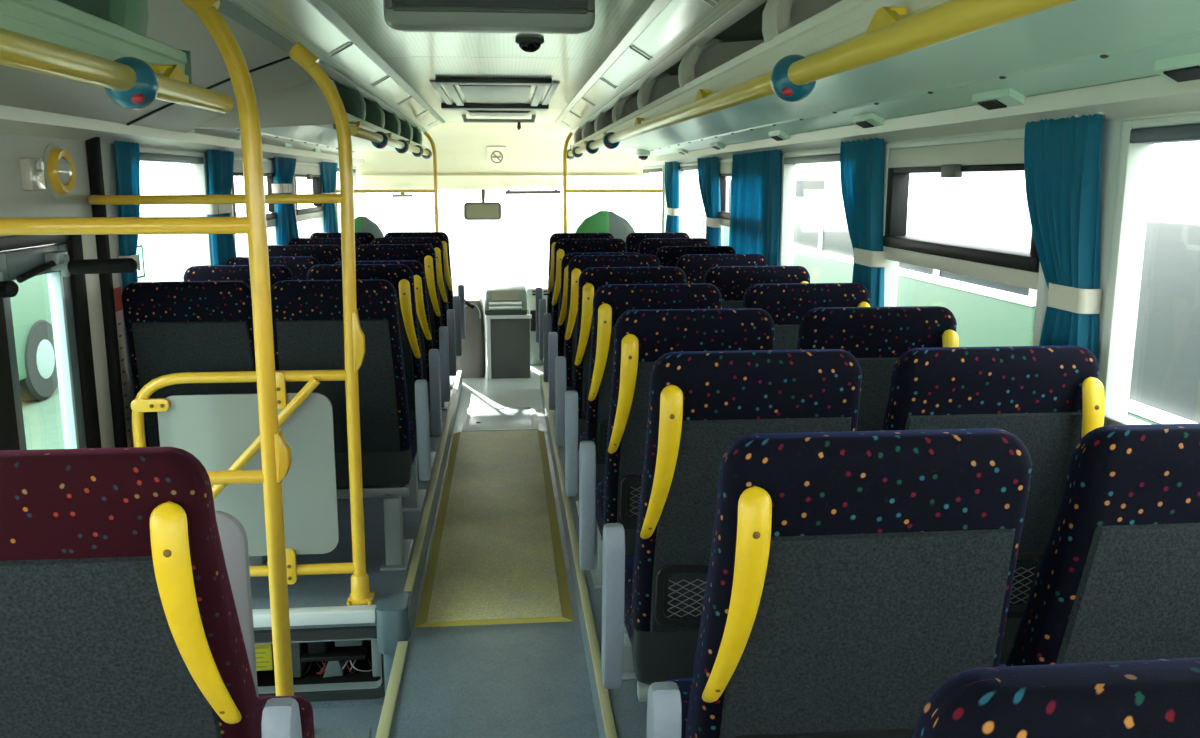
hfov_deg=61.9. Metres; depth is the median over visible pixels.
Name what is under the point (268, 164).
window
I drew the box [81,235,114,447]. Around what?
trim
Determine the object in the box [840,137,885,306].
curtain
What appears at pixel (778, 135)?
outlet
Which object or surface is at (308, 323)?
seat
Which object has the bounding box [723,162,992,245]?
coach
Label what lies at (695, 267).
seat
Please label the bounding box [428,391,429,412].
cushion
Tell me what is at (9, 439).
door frame
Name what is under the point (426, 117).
ceiling light
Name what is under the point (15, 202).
wall
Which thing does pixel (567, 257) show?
seat
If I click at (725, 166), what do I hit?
window
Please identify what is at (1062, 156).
curtain
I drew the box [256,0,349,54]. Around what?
ceiling light
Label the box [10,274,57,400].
coach
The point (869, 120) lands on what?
outlet
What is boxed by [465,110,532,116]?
ceiling vent
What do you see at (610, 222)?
dome
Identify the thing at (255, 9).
ceiling
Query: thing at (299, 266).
seat
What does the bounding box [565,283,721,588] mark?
seat
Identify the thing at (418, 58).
ceiling
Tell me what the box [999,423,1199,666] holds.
seat
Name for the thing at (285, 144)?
outlet
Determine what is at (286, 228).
curtain
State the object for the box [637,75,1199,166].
trim
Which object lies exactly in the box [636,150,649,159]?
dome camera
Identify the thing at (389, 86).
ceiling light
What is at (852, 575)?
seat
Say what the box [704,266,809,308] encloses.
seat
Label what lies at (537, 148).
wall
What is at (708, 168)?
curtain
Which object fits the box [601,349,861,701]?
seat
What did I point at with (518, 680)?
floor
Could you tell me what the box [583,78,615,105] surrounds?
ceiling light
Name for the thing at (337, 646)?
bay
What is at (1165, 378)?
coach
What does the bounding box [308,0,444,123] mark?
trim
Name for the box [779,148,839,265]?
window
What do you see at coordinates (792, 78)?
rail
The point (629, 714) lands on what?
platform
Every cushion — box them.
[257,695,313,737]
[410,420,416,463]
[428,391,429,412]
[580,431,585,441]
[596,481,603,539]
[624,556,633,641]
[665,678,691,737]
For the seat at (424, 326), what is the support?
on the platform at (321, 590)
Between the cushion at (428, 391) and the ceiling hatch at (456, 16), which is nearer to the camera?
the ceiling hatch at (456, 16)
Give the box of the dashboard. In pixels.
[523,276,547,364]
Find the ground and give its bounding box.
[21,211,705,449]
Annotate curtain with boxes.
[114,141,139,398]
[202,149,235,264]
[272,156,298,244]
[322,161,337,231]
[665,161,678,231]
[697,156,720,245]
[729,149,780,265]
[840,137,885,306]
[1024,112,1103,360]
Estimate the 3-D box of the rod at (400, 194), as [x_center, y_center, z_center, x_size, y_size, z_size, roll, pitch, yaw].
[-1.933,-1.718,9.792,0.200,0.071,0.085,-1,11,-5]
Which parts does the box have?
valve knob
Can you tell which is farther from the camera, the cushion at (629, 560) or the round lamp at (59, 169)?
the round lamp at (59, 169)
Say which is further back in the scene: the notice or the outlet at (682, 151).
the outlet at (682, 151)
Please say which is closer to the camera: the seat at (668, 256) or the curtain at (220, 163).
the curtain at (220, 163)
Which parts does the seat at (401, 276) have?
backrest, panel, grab handle, armrest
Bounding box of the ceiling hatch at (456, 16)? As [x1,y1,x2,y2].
[383,0,594,33]
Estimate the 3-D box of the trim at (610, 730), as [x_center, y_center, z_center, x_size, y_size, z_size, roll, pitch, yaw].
[-0.022,0.900,3.310,0.030,0.008,9.350,-1,11,-5]
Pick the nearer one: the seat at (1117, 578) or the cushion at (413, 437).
the seat at (1117, 578)
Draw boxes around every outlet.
[281,143,291,147]
[677,148,687,154]
[710,142,724,149]
[769,130,788,140]
[852,113,883,127]
[972,87,1024,109]
[1154,52,1199,81]
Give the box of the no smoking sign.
[487,147,505,164]
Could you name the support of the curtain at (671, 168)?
hanging from the wall at (1111, 132)
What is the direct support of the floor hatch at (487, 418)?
on the floor at (518, 680)
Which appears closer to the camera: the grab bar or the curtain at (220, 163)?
the curtain at (220, 163)
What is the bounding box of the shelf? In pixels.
[261,124,411,153]
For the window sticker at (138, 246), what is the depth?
4.00 m
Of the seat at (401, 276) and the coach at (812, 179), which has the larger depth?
the coach at (812, 179)
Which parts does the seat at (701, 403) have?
armrest, frame, grab handle, panel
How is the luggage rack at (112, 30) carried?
attached to the ceiling
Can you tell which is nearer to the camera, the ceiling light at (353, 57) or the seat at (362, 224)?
the ceiling light at (353, 57)
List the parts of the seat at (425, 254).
backrest, panel, grab handle, armrest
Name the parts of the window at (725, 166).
sash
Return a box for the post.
[86,137,127,447]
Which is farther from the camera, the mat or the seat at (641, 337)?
the mat
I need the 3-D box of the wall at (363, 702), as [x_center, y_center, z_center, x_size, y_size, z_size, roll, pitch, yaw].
[-1.222,1.066,3.584,1.015,0.330,0.030,-1,11,-5]
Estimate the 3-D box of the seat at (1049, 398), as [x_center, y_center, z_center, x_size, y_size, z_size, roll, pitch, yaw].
[0.844,0.468,2.530,0.488,1.145,0.658,-1,11,-5]
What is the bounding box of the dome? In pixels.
[575,211,634,242]
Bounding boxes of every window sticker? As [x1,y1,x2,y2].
[137,244,144,278]
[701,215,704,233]
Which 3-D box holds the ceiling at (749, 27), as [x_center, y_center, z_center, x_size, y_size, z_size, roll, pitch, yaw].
[0.684,-1.102,3.997,0.870,0.390,11.300,-1,11,-5]
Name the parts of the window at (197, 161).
blind rail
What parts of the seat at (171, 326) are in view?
backrest, panel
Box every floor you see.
[312,705,382,737]
[389,342,598,737]
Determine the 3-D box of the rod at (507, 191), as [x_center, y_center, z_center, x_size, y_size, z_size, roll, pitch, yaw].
[-0.663,-1.754,9.905,0.550,0.043,0.087,-1,11,-5]
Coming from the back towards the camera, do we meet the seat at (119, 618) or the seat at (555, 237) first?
the seat at (555, 237)
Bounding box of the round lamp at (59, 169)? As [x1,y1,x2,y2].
[42,143,74,198]
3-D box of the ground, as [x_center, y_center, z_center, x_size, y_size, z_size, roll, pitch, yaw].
[-2.324,-1.975,24.957,120.000,0.100,130.000,-1,11,-5]
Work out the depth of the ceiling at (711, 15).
3.65 m
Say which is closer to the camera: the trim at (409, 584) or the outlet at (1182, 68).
the outlet at (1182, 68)
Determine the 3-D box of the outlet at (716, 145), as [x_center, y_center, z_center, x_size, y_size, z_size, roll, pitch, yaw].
[0.706,-1.343,6.018,0.044,0.044,0.200,-1,11,-5]
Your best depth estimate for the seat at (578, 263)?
4.88 m
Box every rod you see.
[392,193,412,196]
[505,190,560,193]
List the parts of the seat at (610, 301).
armrest, grab handle, panel, backrest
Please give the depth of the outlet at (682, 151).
7.14 m
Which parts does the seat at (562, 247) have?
armrest, grab handle, panel, backrest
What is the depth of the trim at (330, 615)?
3.54 m
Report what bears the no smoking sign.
attached to the wall at (537, 148)
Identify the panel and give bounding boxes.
[0,0,312,132]
[215,511,257,696]
[459,85,530,102]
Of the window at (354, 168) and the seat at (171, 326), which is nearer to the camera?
the seat at (171, 326)
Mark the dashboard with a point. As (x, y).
(531, 282)
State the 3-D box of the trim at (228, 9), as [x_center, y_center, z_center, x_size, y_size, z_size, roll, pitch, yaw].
[-1.091,-1.168,3.765,0.038,0.036,11.200,-1,11,-5]
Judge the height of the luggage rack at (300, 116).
0.281 m
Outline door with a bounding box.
[0,243,86,449]
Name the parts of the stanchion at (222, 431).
cross rail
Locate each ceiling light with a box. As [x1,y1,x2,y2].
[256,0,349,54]
[331,42,387,85]
[373,76,410,103]
[398,96,425,116]
[416,110,436,125]
[561,111,579,125]
[570,98,593,117]
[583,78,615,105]
[601,46,649,87]
[631,0,714,58]
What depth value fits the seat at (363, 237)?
7.01 m
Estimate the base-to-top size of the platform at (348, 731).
0.420 m
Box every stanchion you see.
[0,0,293,695]
[88,42,374,605]
[334,131,438,231]
[563,132,661,232]
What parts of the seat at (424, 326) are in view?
backrest, panel, grab handle, armrest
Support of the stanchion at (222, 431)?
on the platform at (321, 590)
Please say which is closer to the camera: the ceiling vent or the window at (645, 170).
the ceiling vent
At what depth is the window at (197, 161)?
4.74 m
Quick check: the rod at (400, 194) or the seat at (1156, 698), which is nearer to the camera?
the seat at (1156, 698)
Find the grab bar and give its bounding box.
[462,115,535,129]
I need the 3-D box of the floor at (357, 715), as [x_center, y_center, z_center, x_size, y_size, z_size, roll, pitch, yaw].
[-1.261,1.188,3.435,1.135,0.245,1.280,-1,11,-5]
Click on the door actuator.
(8, 289)
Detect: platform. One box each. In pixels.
[250,371,461,635]
[314,725,371,737]
[540,376,646,737]
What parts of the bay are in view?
shelf plate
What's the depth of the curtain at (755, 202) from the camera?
5.28 m
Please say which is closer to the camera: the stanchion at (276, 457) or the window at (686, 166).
the stanchion at (276, 457)
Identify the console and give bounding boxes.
[485,286,531,378]
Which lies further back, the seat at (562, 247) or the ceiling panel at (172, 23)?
the seat at (562, 247)
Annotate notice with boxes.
[255,644,272,670]
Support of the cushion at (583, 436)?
on the seat at (610, 301)
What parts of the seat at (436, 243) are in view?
backrest, panel, grab handle, armrest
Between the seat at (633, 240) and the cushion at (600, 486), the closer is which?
the cushion at (600, 486)
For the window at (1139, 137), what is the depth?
2.22 m
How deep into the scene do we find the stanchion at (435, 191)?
8.44 m
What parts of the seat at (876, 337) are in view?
backrest, panel, grab handle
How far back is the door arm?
3.13 m
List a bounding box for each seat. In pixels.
[0,447,313,737]
[121,281,267,565]
[183,265,293,287]
[226,256,319,279]
[268,245,341,264]
[271,279,430,570]
[288,238,360,249]
[307,264,441,512]
[310,232,374,244]
[334,260,449,469]
[354,216,383,237]
[355,244,456,436]
[371,237,461,409]
[384,232,465,388]
[536,233,613,342]
[539,238,626,360]
[543,252,640,381]
[548,255,660,478]
[555,267,685,524]
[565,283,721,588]
[579,308,774,680]
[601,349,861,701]
[626,232,689,252]
[639,238,709,255]
[646,428,1031,737]
[656,246,735,266]
[676,254,767,283]
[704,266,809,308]
[742,283,869,349]
[797,306,958,430]
[882,345,1104,663]
[912,657,1199,737]
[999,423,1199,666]
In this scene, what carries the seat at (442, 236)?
on the platform at (321, 590)
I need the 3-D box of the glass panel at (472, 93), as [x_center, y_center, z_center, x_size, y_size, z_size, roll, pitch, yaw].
[-0.649,-1.722,6.257,0.410,0.017,1.200,-1,11,-5]
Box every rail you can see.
[0,28,232,113]
[349,121,431,158]
[567,0,1074,159]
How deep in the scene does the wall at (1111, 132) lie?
2.28 m
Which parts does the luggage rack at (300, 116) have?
panel, service panel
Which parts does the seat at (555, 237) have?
armrest, grab handle, backrest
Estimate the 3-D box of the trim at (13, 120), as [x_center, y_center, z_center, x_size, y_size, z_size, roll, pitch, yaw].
[-1.782,-0.918,3.950,0.105,0.075,11.600,-1,11,-5]
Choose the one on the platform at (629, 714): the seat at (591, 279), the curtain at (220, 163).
the seat at (591, 279)
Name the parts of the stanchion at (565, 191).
cross rail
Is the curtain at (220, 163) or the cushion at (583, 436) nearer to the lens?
the cushion at (583, 436)
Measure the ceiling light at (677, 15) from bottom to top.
0.059 m
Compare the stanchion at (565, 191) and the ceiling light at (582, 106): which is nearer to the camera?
the ceiling light at (582, 106)
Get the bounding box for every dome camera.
[515,37,543,52]
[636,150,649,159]
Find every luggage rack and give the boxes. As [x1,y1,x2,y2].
[0,0,191,83]
[194,79,426,155]
[570,0,1199,157]
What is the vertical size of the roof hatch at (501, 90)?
0.040 m
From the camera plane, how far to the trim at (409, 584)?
4.75 m
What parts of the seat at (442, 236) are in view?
backrest, panel, grab handle, armrest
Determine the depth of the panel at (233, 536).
2.22 m
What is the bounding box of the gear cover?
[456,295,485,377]
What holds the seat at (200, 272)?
on the platform at (321, 590)
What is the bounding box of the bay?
[254,626,384,701]
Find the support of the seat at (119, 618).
on the platform at (348, 731)
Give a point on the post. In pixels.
(93, 147)
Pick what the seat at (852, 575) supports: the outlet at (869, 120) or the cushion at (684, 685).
the cushion at (684, 685)
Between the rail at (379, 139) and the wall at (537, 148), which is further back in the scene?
the wall at (537, 148)
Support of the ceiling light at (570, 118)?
attached to the ceiling at (711, 15)
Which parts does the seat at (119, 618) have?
panel, grab handle, armrest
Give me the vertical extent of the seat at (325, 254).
1.145 m
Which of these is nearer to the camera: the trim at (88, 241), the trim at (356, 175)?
the trim at (88, 241)
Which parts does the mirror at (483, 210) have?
stem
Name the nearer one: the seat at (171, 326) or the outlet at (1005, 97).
the outlet at (1005, 97)
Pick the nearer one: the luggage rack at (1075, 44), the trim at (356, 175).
the luggage rack at (1075, 44)
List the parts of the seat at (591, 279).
armrest, grab handle, panel, backrest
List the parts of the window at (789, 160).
blind rail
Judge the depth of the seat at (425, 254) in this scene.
5.70 m
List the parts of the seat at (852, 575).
armrest, grab handle, panel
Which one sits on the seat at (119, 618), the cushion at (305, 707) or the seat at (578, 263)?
the cushion at (305, 707)
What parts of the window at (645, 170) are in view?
blind rail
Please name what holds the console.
on the floor at (518, 680)
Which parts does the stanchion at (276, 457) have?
cross rail, cross rail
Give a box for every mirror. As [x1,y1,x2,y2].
[464,190,501,219]
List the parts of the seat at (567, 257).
armrest, grab handle, panel, backrest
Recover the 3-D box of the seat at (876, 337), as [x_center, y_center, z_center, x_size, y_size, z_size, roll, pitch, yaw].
[0.778,0.339,3.220,0.488,1.145,0.658,-1,11,-5]
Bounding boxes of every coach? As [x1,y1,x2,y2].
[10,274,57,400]
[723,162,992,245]
[793,197,1036,346]
[1128,155,1199,423]
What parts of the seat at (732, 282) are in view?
panel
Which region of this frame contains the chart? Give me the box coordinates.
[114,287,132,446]
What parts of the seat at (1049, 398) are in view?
backrest, panel, grab handle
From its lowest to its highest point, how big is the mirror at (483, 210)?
0.293 m
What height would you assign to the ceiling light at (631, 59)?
0.059 m
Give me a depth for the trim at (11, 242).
2.98 m
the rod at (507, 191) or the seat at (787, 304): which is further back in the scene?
the rod at (507, 191)
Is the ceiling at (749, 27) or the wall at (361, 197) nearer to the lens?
the ceiling at (749, 27)
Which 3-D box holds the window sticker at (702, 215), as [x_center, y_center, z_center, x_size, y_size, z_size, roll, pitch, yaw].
[0.726,-1.017,7.032,0.002,0.130,0.116,-1,11,-5]
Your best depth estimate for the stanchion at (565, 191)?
8.59 m
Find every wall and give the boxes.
[0,133,353,446]
[254,622,383,707]
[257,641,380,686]
[352,121,642,189]
[357,189,641,341]
[649,75,1199,363]
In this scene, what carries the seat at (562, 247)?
on the platform at (629, 714)
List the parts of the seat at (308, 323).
panel, backrest, frame, armrest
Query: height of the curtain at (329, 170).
0.790 m
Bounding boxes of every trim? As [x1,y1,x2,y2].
[0,105,363,166]
[0,235,68,250]
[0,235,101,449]
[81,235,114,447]
[126,56,290,125]
[217,0,426,132]
[252,605,376,627]
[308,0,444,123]
[356,175,641,175]
[376,592,409,698]
[376,641,408,737]
[404,370,461,591]
[540,374,616,737]
[554,0,669,123]
[570,0,766,132]
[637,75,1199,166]
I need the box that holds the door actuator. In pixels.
[0,272,18,297]
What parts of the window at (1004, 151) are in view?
sash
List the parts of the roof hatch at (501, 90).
rail, rail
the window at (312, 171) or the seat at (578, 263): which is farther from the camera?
the window at (312, 171)
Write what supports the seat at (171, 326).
on the platform at (321, 590)
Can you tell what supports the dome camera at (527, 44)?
attached to the ceiling at (418, 58)
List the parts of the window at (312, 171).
sash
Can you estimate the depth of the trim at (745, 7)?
3.31 m
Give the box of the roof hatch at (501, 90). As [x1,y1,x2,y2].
[429,77,559,110]
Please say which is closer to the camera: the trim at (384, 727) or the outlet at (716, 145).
the trim at (384, 727)
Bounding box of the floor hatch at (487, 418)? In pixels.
[462,406,537,431]
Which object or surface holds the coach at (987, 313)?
on the ground
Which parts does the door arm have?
link rod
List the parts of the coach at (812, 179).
window post, window post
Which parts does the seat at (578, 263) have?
armrest, grab handle, panel, backrest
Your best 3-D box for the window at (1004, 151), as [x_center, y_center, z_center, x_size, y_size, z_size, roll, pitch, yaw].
[1.088,-0.358,3.066,0.080,0.690,1.130,-1,11,-5]
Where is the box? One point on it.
(32, 169)
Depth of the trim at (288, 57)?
3.57 m
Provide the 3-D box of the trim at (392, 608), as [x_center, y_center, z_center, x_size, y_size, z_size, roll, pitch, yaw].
[-0.749,1.027,3.653,0.110,0.381,0.170,-1,11,-5]
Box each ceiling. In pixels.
[227,0,440,130]
[324,0,654,121]
[558,0,742,130]
[592,0,767,123]
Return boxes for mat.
[415,430,573,627]
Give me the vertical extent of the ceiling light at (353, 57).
0.059 m
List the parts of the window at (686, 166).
blind rail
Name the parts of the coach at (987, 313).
window post, window post, window post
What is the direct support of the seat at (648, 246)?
on the platform at (629, 714)
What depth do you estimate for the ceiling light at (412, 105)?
6.83 m
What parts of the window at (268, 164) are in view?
sash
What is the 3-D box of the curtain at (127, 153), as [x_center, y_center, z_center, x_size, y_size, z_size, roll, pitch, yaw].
[-1.776,-0.322,3.845,0.056,1.112,0.278,-1,11,-5]
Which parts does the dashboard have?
panel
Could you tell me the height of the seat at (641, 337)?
1.145 m
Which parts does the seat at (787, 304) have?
panel, backrest, grab handle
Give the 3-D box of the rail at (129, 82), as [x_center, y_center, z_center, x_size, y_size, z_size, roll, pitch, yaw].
[-0.734,-0.319,0.739,0.094,0.104,3.300,-1,11,-5]
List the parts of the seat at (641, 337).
armrest, frame, grab handle, panel, backrest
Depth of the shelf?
5.86 m
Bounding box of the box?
[20,158,45,190]
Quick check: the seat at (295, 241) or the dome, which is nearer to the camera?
the seat at (295, 241)
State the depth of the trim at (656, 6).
4.01 m
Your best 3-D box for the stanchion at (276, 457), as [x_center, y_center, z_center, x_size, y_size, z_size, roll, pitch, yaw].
[-1.235,0.049,2.528,0.862,1.970,0.084,-1,11,-5]
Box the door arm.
[16,251,136,282]
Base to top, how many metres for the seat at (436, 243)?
1.145 m
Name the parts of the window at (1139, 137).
blind rail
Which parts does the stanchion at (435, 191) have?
cross rail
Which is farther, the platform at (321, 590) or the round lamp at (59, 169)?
the platform at (321, 590)
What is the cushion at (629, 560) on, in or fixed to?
on the seat at (701, 403)
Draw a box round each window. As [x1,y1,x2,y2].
[137,147,211,278]
[230,156,276,250]
[292,162,323,232]
[335,166,357,231]
[642,166,663,232]
[679,162,706,231]
[719,159,731,245]
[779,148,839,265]
[883,130,1047,345]
[1098,113,1199,425]

